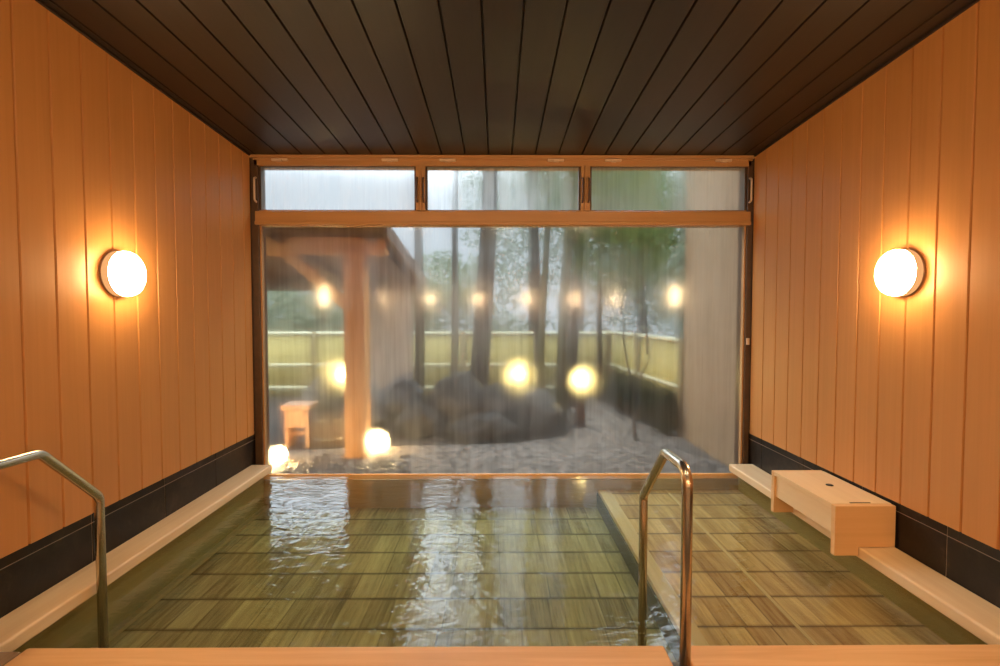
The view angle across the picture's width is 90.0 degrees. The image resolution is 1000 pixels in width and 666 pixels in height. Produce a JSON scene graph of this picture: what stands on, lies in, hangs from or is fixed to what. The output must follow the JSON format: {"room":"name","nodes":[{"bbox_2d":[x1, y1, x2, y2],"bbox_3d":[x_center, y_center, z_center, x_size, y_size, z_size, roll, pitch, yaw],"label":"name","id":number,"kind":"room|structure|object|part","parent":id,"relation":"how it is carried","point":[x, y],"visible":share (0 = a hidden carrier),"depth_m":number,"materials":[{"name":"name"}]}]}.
{"room":"spa","nodes":[
{"label":"spa","id":0,"kind":"room"},
{"bbox_2d":[0,0,253,558],"bbox_3d":[-1.905,-0.301,1.759,0.120,2.274,3.960,0,2,0],"label":"wall","id":1,"kind":"structure","parent":0,"point":[129,393],"depth_m":2.33,"materials":[{"name":"brown wood"}]},
{"bbox_2d":[99,251,145,296],"bbox_3d":[-1.804,-0.285,2.413,0.096,0.220,0.220,0,2,0],"label":"wall lamp","id":2,"kind":"object","parent":1,"relation":"attached to","point":[121,273],"visible":1,"depth_m":2.35,"materials":[{"name":"white glass"}]},
{"bbox_2d":[0,431,255,617],"bbox_3d":[-1.904,1.035,1.837,0.100,0.440,4.020,0,2,0],"label":"baseboard","id":3,"kind":"structure","parent":1,"relation":"attached to","point":[31,570],"depth_m":2.38,"materials":[{"name":"tile"}]},
{"bbox_2d":[35,0,249,155],"bbox_3d":[-1.839,-1.333,1.722,0.012,0.188,3.960,0,2,0],"label":"trim","id":4,"kind":"structure","parent":1,"relation":"attached to","point":[40,2],"depth_m":2.47,"materials":[{"name":"brown wood"}]},
{"bbox_2d":[249,154,754,454],"bbox_3d":[0.019,-0.140,3.885,3.995,3.200,0.225,0,2,0],"label":"wall","id":5,"kind":"structure","parent":0,"point":[349,154],"depth_m":3.78,"materials":[{"name":"brown wood"}]},
{"bbox_2d":[249,154,754,478],"bbox_3d":[0.020,-0.092,3.823,3.755,2.474,0.152,0,2,0],"label":"window","id":6,"kind":"structure","parent":5,"relation":"in","point":[420,343],"depth_m":3.80,"materials":[{"name":"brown glass"}]},
{"bbox_2d":[253,158,417,209],"bbox_3d":[-1.216,-1.106,3.738,1.213,0.378,0.095,0,2,0],"label":"window","id":7,"kind":"structure","parent":6,"relation":"attached to","point":[280,187],"depth_m":3.75,"materials":[{"name":"clear glass"}]},
{"bbox_3d":[-1.816,-1.066,3.708,0.013,0.193,0.039,0,2,0],"label":"stay arm","id":8,"kind":"part","parent":7,"relation":"part of","materials":[{"name":"metal"}]},
{"bbox_3d":[-0.616,-1.066,3.715,0.013,0.193,0.039,0,2,0],"label":"stay arm","id":9,"kind":"part","parent":7,"relation":"part of","materials":[{"name":"brown metal"}]},
{"bbox_3d":[0.020,1.094,3.822,3.755,0.039,0.024,0,2,0],"label":"sill","id":10,"kind":"part","parent":6,"relation":"part of","materials":[{"name":"brown wood"}]},
{"bbox_2d":[422,158,583,209],"bbox_3d":[0.023,-1.106,3.745,1.202,0.378,0.095,0,2,0],"label":"window","id":11,"kind":"structure","parent":6,"relation":"attached to","point":[446,188],"depth_m":3.76,"materials":[{"name":"clear glass"}]},
{"bbox_3d":[-0.571,-1.066,3.715,0.013,0.193,0.039,0,2,0],"label":"stay arm","id":12,"kind":"part","parent":11,"relation":"part of","materials":[{"name":"brown metal"}]},
{"bbox_3d":[0.618,-1.067,3.722,0.013,0.193,0.039,0,2,0],"label":"stay arm","id":13,"kind":"part","parent":11,"relation":"part of","materials":[{"name":"brown metal"}]},
{"bbox_3d":[0.026,-1.289,3.788,3.722,0.080,0.136,0,2,0],"label":"head rail","id":14,"kind":"part","parent":6,"relation":"part of","materials":[{"name":"brown wood"}]},
{"bbox_2d":[588,159,752,210],"bbox_3d":[1.266,-1.107,3.753,1.220,0.378,0.095,0,2,0],"label":"window","id":15,"kind":"structure","parent":6,"relation":"attached to","point":[609,188],"depth_m":3.77,"materials":[{"name":"clear glass"}]},
{"bbox_3d":[0.663,-1.067,3.723,0.013,0.193,0.039,0,2,0],"label":"stay arm","id":16,"kind":"part","parent":15,"relation":"part of","materials":[{"name":"brown metal"}]},
{"bbox_3d":[1.870,-1.067,3.730,0.013,0.193,0.039,0,2,0],"label":"stay arm","id":17,"kind":"part","parent":15,"relation":"part of","materials":[{"name":"metal"}]},
{"bbox_2d":[42,0,972,154],"bbox_3d":[-0.003,-1.392,0.405,6.000,0.399,7.110,0,2,0],"label":"ceiling","id":18,"kind":"structure","parent":0,"point":[290,77],"depth_m":2.49,"materials":[{"name":"brown wood"}]},
{"bbox_2d":[750,0,999,549],"bbox_3d":[1.969,-0.301,1.782,0.120,2.274,3.960,0,2,0],"label":"wall","id":19,"kind":"structure","parent":0,"point":[895,397],"depth_m":2.42,"materials":[{"name":"brown wood"}]},
{"bbox_2d":[754,0,979,156],"bbox_3d":[1.903,-1.334,1.744,0.012,0.188,3.960,0,2,0],"label":"trim","id":20,"kind":"structure","parent":19,"relation":"attached to","point":[973,2],"depth_m":2.48,"materials":[{"name":"brown wood"}]},
{"bbox_2d":[748,430,999,607],"bbox_3d":[1.967,1.034,1.860,0.100,0.440,4.020,0,2,0],"label":"baseboard","id":21,"kind":"structure","parent":19,"relation":"attached to","point":[972,564],"depth_m":2.20,"materials":[{"name":"tile"}]},
{"bbox_2d":[875,249,925,295],"bbox_3d":[1.861,-0.283,2.347,0.096,0.220,0.220,0,2,0],"label":"wall lamp","id":22,"kind":"object","parent":19,"relation":"attached to","point":[900,272],"visible":1,"depth_m":2.29,"materials":[{"name":"white glass"}]},
{"bbox_3d":[0.004,1.386,-0.701,6.000,0.120,4.500,0,2,0],"label":"floor","id":23,"kind":"structure","parent":0,"visible":0},
{"bbox_2d":[0,464,999,665],"bbox_3d":[0.027,1.245,2.676,3.769,0.440,2.319,0,2,0],"label":"bath","id":24,"kind":"object","parent":23,"relation":"in","point":[254,570],"visible":0.91,"depth_m":2.54,"materials":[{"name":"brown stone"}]},
{"bbox_2d":[0,450,108,647],"bbox_3d":[-1.663,0.908,1.849,0.060,0.989,0.531,0,2,0],"label":"handrail","id":25,"kind":"object","parent":24,"relation":"attached to","point":[45,457],"visible":0.87,"depth_m":2.06,"materials":[{"name":"metal"}]},
{"bbox_2d":[638,449,692,665],"bbox_3d":[0.601,0.907,1.862,0.060,0.989,0.531,0,2,0],"label":"handrail","id":26,"kind":"object","parent":24,"relation":"attached to","point":[664,455],"visible":0.8,"depth_m":1.62,"materials":[{"name":"metal"}]},
{"bbox_2d":[771,470,895,555],"bbox_3d":[1.756,0.941,2.686,0.293,0.247,0.560,0,2,0],"label":"box","id":27,"kind":"object","parent":24,"relation":"on","point":[854,517],"visible":1,"depth_m":2.47,"materials":[{"name":"beige wood"}]},
{"bbox_3d":[1.633,0.896,2.684,0.024,0.146,0.500,0,2,0],"label":"panel","id":28,"kind":"part","parent":27,"relation":"part of","materials":[{"name":"beige wood"}]}
]}

